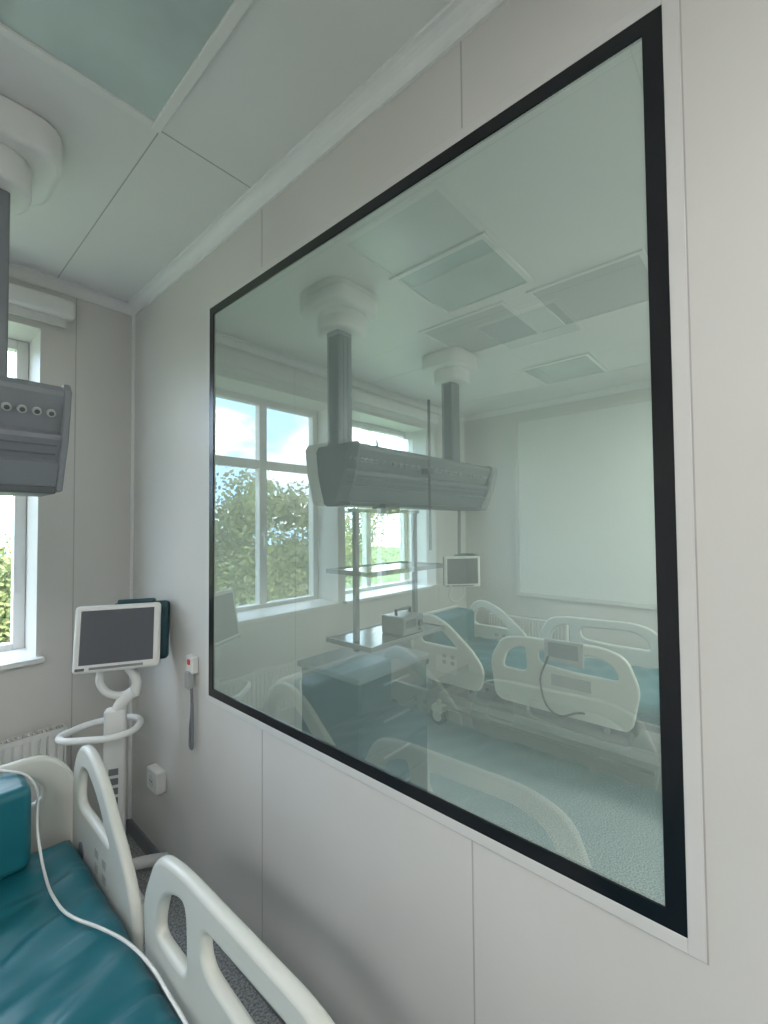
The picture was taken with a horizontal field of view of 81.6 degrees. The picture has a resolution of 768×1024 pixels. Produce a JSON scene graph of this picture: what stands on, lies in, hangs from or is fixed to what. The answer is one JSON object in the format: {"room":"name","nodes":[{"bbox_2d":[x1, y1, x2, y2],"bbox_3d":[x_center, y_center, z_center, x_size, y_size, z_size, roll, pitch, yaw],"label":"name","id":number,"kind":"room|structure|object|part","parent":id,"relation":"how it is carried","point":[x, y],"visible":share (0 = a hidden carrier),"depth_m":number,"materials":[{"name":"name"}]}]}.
{"room":"hospital intensive care room","nodes":[
{"label":"hospital intensive care room","id":0,"kind":"room"},
{"bbox_2d":[0,277,466,821],"bbox_3d":[-1.644,0.327,2.791,0.360,3.140,7.600,-2,-2,42],"label":"wall","id":1,"kind":"structure","parent":0,"point":[272,521],"depth_m":3.14,"materials":[{"name":"paint"}]},
{"bbox_2d":[0,338,28,651],"bbox_3d":[-2.445,-0.102,2.094,0.070,1.750,1.200,-2,-2,42],"label":"frame","id":2,"kind":"object","parent":1,"relation":"attached to","point":[21,349],"visible":0.5,"depth_m":2.49,"materials":[{"name":"white plastic"}]},
{"bbox_2d":[0,648,44,670],"bbox_3d":[-2.292,0.759,1.939,0.320,0.027,1.260,-2,-2,42],"label":"sill","id":3,"kind":"structure","parent":1,"relation":"attached to","point":[16,658],"depth_m":2.29,"materials":[{"name":"white plastic"}]},
{"bbox_2d":[0,723,66,802],"bbox_3d":[-2.041,1.493,1.947,0.104,0.763,1.062,-2,-2,42],"label":"radiator","id":4,"kind":"object","parent":1,"relation":"attached to","point":[39,742],"visible":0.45,"depth_m":2.23,"materials":[{"name":"white metal"}]},
{"bbox_2d":[0,723,64,750],"bbox_3d":[-2.033,1.124,1.948,0.064,0.025,1.050,-2,-2,42],"label":"grille","id":5,"kind":"object","parent":4,"relation":"attached to","point":[48,733],"depth_m":2.23,"materials":[{"name":"white metal"}]},
{"bbox_2d":[8,282,75,327],"bbox_3d":[-2.187,-1.083,1.900,0.085,0.145,1.460,-2,-2,42],"label":"roller blind","id":6,"kind":"object","parent":1,"relation":"attached to","point":[25,302],"visible":1,"depth_m":2.31,"materials":[{"name":"white fabric"}]},
{"bbox_2d":[9,261,132,315],"bbox_3d":[-2.767,-1.251,1.275,0.055,0.055,3.790,-2,-2,42],"label":"trim","id":7,"kind":"structure","parent":1,"relation":"attached to","point":[16,271],"depth_m":2.44,"materials":[{"name":"white plastic"}]},
{"bbox_2d":[126,819,128,835],"bbox_3d":[-2.753,1.816,1.202,0.012,0.090,3.800,-2,-2,42],"label":"baseboard","id":8,"kind":"structure","parent":1,"relation":"attached to","point":[127,820],"depth_m":2.60,"materials":[{"name":"grey plastic"}]},
{"bbox_2d":[71,298,438,765],"bbox_3d":[-1.044,0.317,3.195,0.001,2.995,5.004,-2,-2,42],"label":"trim","id":9,"kind":"structure","parent":1,"relation":"attached to","point":[76,298],"depth_m":2.47,"materials":[{"name":"grey"}]},
{"bbox_2d":[215,331,465,420],"bbox_3d":[-0.231,-1.188,4.131,0.055,0.055,3.770,-2,-2,42],"label":"trim","id":10,"kind":"structure","parent":1,"relation":"attached to","point":[220,338],"depth_m":3.65,"materials":[{"name":"white plastic"}]},
{"bbox_2d":[369,530,372,541],"bbox_3d":[-0.132,0.248,4.600,0.045,0.120,0.020,-2,-2,42],"label":"handle","id":11,"kind":"object","parent":1,"relation":"attached to","point":[370,531],"visible":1,"depth_m":4.58,"materials":[{"name":"white plastic"}]},
{"bbox_2d":[345,420,407,593],"bbox_3d":[-0.171,-0.045,4.654,0.070,1.750,1.230,-2,-2,42],"label":"frame","id":12,"kind":"object","parent":1,"relation":"attached to","point":[366,428],"visible":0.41,"depth_m":4.66,"materials":[{"name":"white plastic"}]},
{"bbox_2d":[343,584,431,603],"bbox_3d":[-0.017,0.816,4.499,0.320,0.027,1.290,-2,-2,42],"label":"sill","id":13,"kind":"structure","parent":1,"relation":"attached to","point":[406,588],"depth_m":4.43,"materials":[{"name":"white plastic"}]},
{"bbox_2d":[352,389,437,427],"bbox_3d":[0.087,-1.026,4.460,0.085,0.145,1.490,-2,-2,42],"label":"roller blind","id":14,"kind":"object","parent":1,"relation":"attached to","point":[362,400],"visible":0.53,"depth_m":4.39,"materials":[{"name":"white fabric"}]},
{"bbox_2d":[426,681,442,690],"bbox_3d":[-0.223,1.878,4.050,0.012,0.090,3.780,-2,-2,42],"label":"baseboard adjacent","id":15,"kind":"structure","parent":1,"relation":"attached to","point":[429,686],"depth_m":4.89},
{"bbox_2d":[0,0,650,415],"bbox_3d":[0.401,-1.439,1.013,5.870,0.250,8.000,-2,-2,42],"label":"ceiling","id":16,"kind":"structure","parent":0,"point":[560,187],"depth_m":1.80,"materials":[{"name":"white paint"}]},
{"bbox_2d":[0,94,71,496],"bbox_3d":[-1.708,-0.683,0.953,0.437,1.227,1.655,-2,-2,42],"label":"pendant","id":17,"kind":"object","parent":16,"relation":"hanging from","point":[35,416],"depth_m":1.42,"materials":[{"name":"grey metal"}]},
{"bbox_2d":[0,0,252,133],"bbox_3d":[-0.733,-1.295,1.094,0.580,0.014,0.580,-2,-2,42],"label":"ceiling light","id":18,"kind":"object","parent":16,"relation":"in","point":[142,57],"depth_m":1.22,"materials":[{"name":"white plastic"}]},
{"bbox_2d":[300,276,492,652],"bbox_3d":[0.184,-0.232,3.012,0.510,2.039,1.620,-2,-2,42],"label":"pendant","id":19,"kind":"object","parent":16,"relation":"hanging from","point":[351,473],"depth_m":2.58,"materials":[{"name":"grey metal"}]},
{"bbox_2d":[382,606,422,636],"bbox_3d":[0.117,0.647,2.664,0.185,0.147,0.200,-2,-2,42],"label":"pump","id":20,"kind":"object","parent":19,"relation":"on","point":[402,623],"visible":1,"depth_m":2.61,"materials":[{"name":"grey plastic"}]},
{"bbox_3d":[0.115,0.592,2.668,0.020,0.037,0.140,-2,-2,42],"label":"carry handle","id":21,"kind":"part","parent":20,"relation":"part of","materials":[{"name":"white plastic"}]},
{"bbox_2d":[443,511,479,602],"bbox_3d":[0.596,0.337,3.491,0.302,0.737,0.210,0,-2,-6],"label":"patient monitor","id":22,"kind":"object","parent":19,"relation":"hanging from","point":[460,569],"visible":0.91,"depth_m":3.39,"materials":[{"name":"white plastic"}]},
{"bbox_3d":[0.609,0.222,3.545,0.028,0.504,0.112,0,-2,-6],"label":"drop arm","id":23,"kind":"part","parent":22,"relation":"part of","materials":[{"name":"grey metal"}]},
{"bbox_3d":[0.640,0.329,3.454,0.130,0.018,0.043,0,-2,-6],"label":"handle","id":24,"kind":"part","parent":22,"relation":"part of","materials":[{"name":"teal plastic"}]},
{"bbox_2d":[389,231,534,315],"bbox_3d":[0.428,-1.265,2.430,0.580,0.014,0.560,-2,-2,42],"label":"ceiling light","id":25,"kind":"object","parent":16,"relation":"in","point":[476,270],"depth_m":2.40,"materials":[{"name":"white plastic"}]},
{"bbox_2d":[418,300,542,353],"bbox_3d":[0.672,-1.249,3.096,0.640,0.012,0.600,-2,-2,42],"label":"ceiling vent","id":26,"kind":"object","parent":16,"relation":"in","point":[497,324],"visible":0.86,"depth_m":3.05,"materials":[{"name":"white plastic"}]},
{"bbox_2d":[518,352,609,385],"bbox_3d":[1.574,-1.232,3.886,0.580,0.014,0.580,-2,-2,42],"label":"ceiling light","id":27,"kind":"object","parent":16,"relation":"in","point":[583,365],"depth_m":3.86,"materials":[{"name":"white plastic"}]},
{"bbox_2d":[526,248,648,326],"bbox_3d":[1.240,-1.268,2.592,0.600,0.012,0.600,-2,-2,42],"label":"ceiling light panel","id":28,"kind":"object","parent":16,"relation":"in","point":[620,283],"visible":0.83,"depth_m":2.56,"materials":[{"name":"white plastic"}]},
{"bbox_2d":[126,683,664,1023],"bbox_3d":[0.430,1.874,0.915,5.870,0.100,8.000,-2,-2,42],"label":"floor","id":29,"kind":"structure","parent":0,"point":[604,817],"depth_m":2.92,"materials":[{"name":"plastic"}]},
{"bbox_2d":[55,598,169,917],"bbox_3d":[-1.301,1.153,2.159,0.540,1.446,0.513,0,-2,-20],"label":"patient monitor","id":30,"kind":"object","parent":29,"relation":"on","point":[128,635],"visible":0.58,"depth_m":2.12,"materials":[{"name":"white plastic"}]},
{"bbox_3d":[-1.263,0.921,2.162,0.121,0.136,0.056,0,-2,-20],"label":"arm","id":31,"kind":"part","parent":30,"relation":"part of","materials":[{"name":"white plastic"}]},
{"bbox_3d":[-1.240,0.802,2.174,0.102,0.194,0.044,0,-2,-20],"label":"arm","id":32,"kind":"part","parent":30,"relation":"part of","materials":[{"name":"white plastic"}]},
{"bbox_3d":[-1.234,0.446,2.226,0.166,0.023,0.055,0,-12,-20],"label":"handle","id":33,"kind":"part","parent":30,"relation":"part of","materials":[{"name":"teal plastic"}]},
{"bbox_3d":[-1.183,1.739,2.209,0.202,0.096,0.052,1,-2,-38],"label":"leg","id":34,"kind":"part","parent":30,"relation":"part of","materials":[{"name":"white plastic"}]},
{"bbox_2d":[0,745,334,1023],"bbox_3d":[-0.805,1.354,0.779,2.299,0.952,1.009,-2,-2,42],"label":"hospital bed","id":35,"kind":"object","parent":29,"relation":"on","point":[73,926],"visible":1,"depth_m":1.26,"materials":[{"name":"grey plastic"}]},
{"bbox_3d":[-1.610,1.237,1.497,0.036,0.553,0.965,-2,-2,42],"label":"headboard","id":36,"kind":"part","parent":35,"relation":"part of","materials":[{"name":"white plastic"}]},
{"bbox_3d":[-0.786,1.282,0.767,2.020,0.122,0.885,-2,-2,42],"label":"mattress","id":37,"kind":"part","parent":35,"relation":"part of","materials":[{"name":"teal leather"}]},
{"bbox_2d":[297,645,429,790],"bbox_3d":[-0.113,1.397,2.786,0.540,0.974,0.660,-2,-2,42],"label":"base cabinet","id":38,"kind":"object","parent":29,"relation":"on","point":[370,707],"visible":0.66,"depth_m":2.61,"materials":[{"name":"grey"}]},
{"bbox_2d":[408,600,660,775],"bbox_3d":[1.406,1.397,3.699,2.405,1.000,1.046,-2,-2,42],"label":"hospital bed","id":39,"kind":"object","parent":29,"relation":"on","point":[598,694],"visible":0.73,"depth_m":3.46,"materials":[{"name":"grey plastic"}]},
{"bbox_3d":[0.553,1.275,4.484,0.038,0.581,0.965,-2,-2,42],"label":"headboard","id":40,"kind":"part","parent":39,"relation":"part of","materials":[{"name":"white plastic"}]},
{"bbox_3d":[1.427,1.323,3.710,2.141,0.129,0.885,-2,-2,42],"label":"mattress","id":41,"kind":"part","parent":39,"relation":"part of","materials":[{"name":"teal plastic"}]},
{"bbox_3d":[1.411,1.431,3.719,2.184,0.052,0.800,-2,-2,42],"label":"frame","id":42,"kind":"part","parent":39,"relation":"part of","materials":[{"name":"grey metal"}]},
{"bbox_2d":[131,0,767,1023],"bbox_3d":[0.482,0.253,0.917,5.310,3.140,0.020,-2,-2,42],"label":"wall","id":43,"kind":"structure","parent":0,"point":[367,897],"depth_m":1.14,"materials":[{"name":"white paint"}]},
{"bbox_2d":[128,315,135,818],"bbox_3d":[-1.509,0.302,2.667,0.024,3.000,0.024,-2,-2,42],"label":"trim","id":44,"kind":"structure","parent":43,"relation":"attached to","point":[133,316],"depth_m":2.67,"materials":[{"name":"white plastic"}]},
{"bbox_2d":[147,763,165,794],"bbox_3d":[-1.196,1.400,2.334,0.130,0.110,0.053,-2,-2,42],"label":"wall socket","id":45,"kind":"object","parent":43,"relation":"attached to","point":[156,775],"depth_m":2.30,"materials":[{"name":"white plastic"}]},
{"bbox_2d":[184,654,197,749],"bbox_3d":[-0.914,0.899,2.100,0.070,0.436,0.045,-2,-2,42],"label":"handset","id":46,"kind":"object","parent":43,"relation":"attached to","point":[191,660],"visible":1,"depth_m":2.09,"materials":[{"name":"white plastic"}]},
{"bbox_2d":[129,819,285,1023],"bbox_3d":[0.485,1.777,0.860,5.310,0.090,0.012,-2,-2,42],"label":"baseboard","id":47,"kind":"structure","parent":43,"relation":"attached to","point":[135,832],"depth_m":2.45,"materials":[{"name":"grey plastic"}]},
{"bbox_2d":[128,0,508,315],"bbox_3d":[0.444,-1.289,0.935,5.310,0.055,0.055,-2,-2,42],"label":"trim","id":48,"kind":"structure","parent":43,"relation":"attached to","point":[458,19],"depth_m":1.45,"materials":[{"name":"white plastic"}]},
{"bbox_2d":[57,131,646,403],"bbox_3d":[0.482,-1.316,0.938,5.255,0.001,7.600,-2,-2,42],"label":"trim","id":49,"kind":"structure","parent":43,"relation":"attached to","point":[161,131],"depth_m":1.74,"materials":[{"name":"grey"}]},
{"bbox_2d":[261,41,474,1023],"bbox_3d":[0.563,0.232,0.832,2.799,2.995,0.001,-2,-2,42],"label":"trim","id":50,"kind":"structure","parent":43,"relation":"attached to","point":[460,41],"depth_m":1.18,"materials":[{"name":"grey plastic"}]},
{"bbox_2d":[206,0,706,963],"bbox_3d":[-0.126,-0.081,1.448,1.870,1.836,0.005,-2,-2,42],"label":"window","id":51,"kind":"structure","parent":43,"relation":"in","point":[695,945],"depth_m":0.85,"materials":[{"name":"white"}]},
{"bbox_2d":[209,4,687,937],"bbox_3d":[-0.125,-0.081,1.449,1.814,1.780,0.006,-2,-2,42],"label":"black border","id":52,"kind":"object","parent":51,"relation":"attached to","point":[673,916],"visible":1,"depth_m":0.88,"materials":[{"name":"black paint"}]},
{"bbox_2d":[208,0,708,964],"bbox_3d":[-0.125,-0.081,1.449,1.876,1.842,0.002,-2,-2,42],"label":"shadow gap","id":53,"kind":"object","parent":43,"relation":"attached to","point":[681,55],"visible":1,"depth_m":0.83,"materials":[{"name":"grey"}]},
{"bbox_2d":[464,387,657,649],"bbox_3d":[3.006,0.319,3.878,5.870,3.140,0.200,-2,-2,42],"label":"wall","id":54,"kind":"structure","parent":0,"point":[488,441],"depth_m":5.16,"materials":[{"name":"paint"}]},
{"bbox_2d":[489,612,568,640],"bbox_3d":[1.585,1.549,4.908,0.887,0.763,0.104,-2,-2,42],"label":"radiator","id":55,"kind":"object","parent":54,"relation":"attached to","point":[532,627],"visible":0.27,"depth_m":4.83,"materials":[{"name":"white metal"}]},
{"bbox_2d":[490,613,564,625],"bbox_3d":[1.572,1.180,4.908,0.875,0.025,0.064,-2,-2,42],"label":"grille","id":56,"kind":"object","parent":55,"relation":"attached to","point":[534,621],"depth_m":4.89,"materials":[{"name":"white metal"}]},
{"bbox_2d":[464,380,650,420],"bbox_3d":[2.967,-1.227,3.776,5.310,0.055,0.055,-2,-2,42],"label":"trim","id":57,"kind":"structure","parent":54,"relation":"attached to","point":[647,383],"depth_m":4.72,"materials":[{"name":"white plastic"}]},
{"bbox_2d":[513,395,656,609],"bbox_3d":[2.226,-0.083,4.432,1.950,2.010,0.020,-2,-2,42],"label":"frame","id":58,"kind":"object","parent":54,"relation":"attached to","point":[646,398],"visible":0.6,"depth_m":4.80,"materials":[{"name":"white"}]},
{"bbox_2d":[518,401,656,604],"bbox_3d":[2.228,-0.083,4.434,1.850,1.910,0.008,-2,-2,42],"label":"glass","id":59,"kind":"object","parent":54,"relation":"attached to","point":[587,514],"visible":0.64,"depth_m":4.54,"materials":[{"name":"white glass"}]},
{"label":"outside","id":60,"kind":"structure","parent":0,"visible":0},
{"bbox_2d":[1,546,399,607],"bbox_3d":[-60.485,9.960,54.858,156.230,0.001,240.000,-2,-2,42],"label":"ground","id":61,"kind":"structure","parent":60,"point":[393,578],"depth_m":95.77,"materials":[{"name":"green plant"}]},
{"bbox_2d":[0,530,11,642],"bbox_3d":[-17.147,4.715,20.429,5.581,7.686,6.274,-2,-2,42],"label":"tree","id":62,"kind":"object","parent":61,"relation":"on","point":[5,561],"visible":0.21,"depth_m":19.11,"materials":[{"name":"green plant"}]},
{"bbox_2d":[345,514,352,552],"bbox_3d":[-5.061,3.466,30.710,6.703,10.582,6.274,-2,-2,42],"label":"tree","id":63,"kind":"object","parent":61,"relation":"on","point":[346,519],"visible":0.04,"depth_m":30.32,"materials":[{"name":"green plant"}]},
{"bbox_2d":[345,507,399,587],"bbox_3d":[-2.221,3.257,35.410,7.616,11.229,7.744,0,-2,-30],"label":"tree","id":64,"kind":"object","parent":61,"relation":"on","point":[349,557],"visible":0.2,"depth_m":34.58,"materials":[{"name":"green plant"}]}
]}

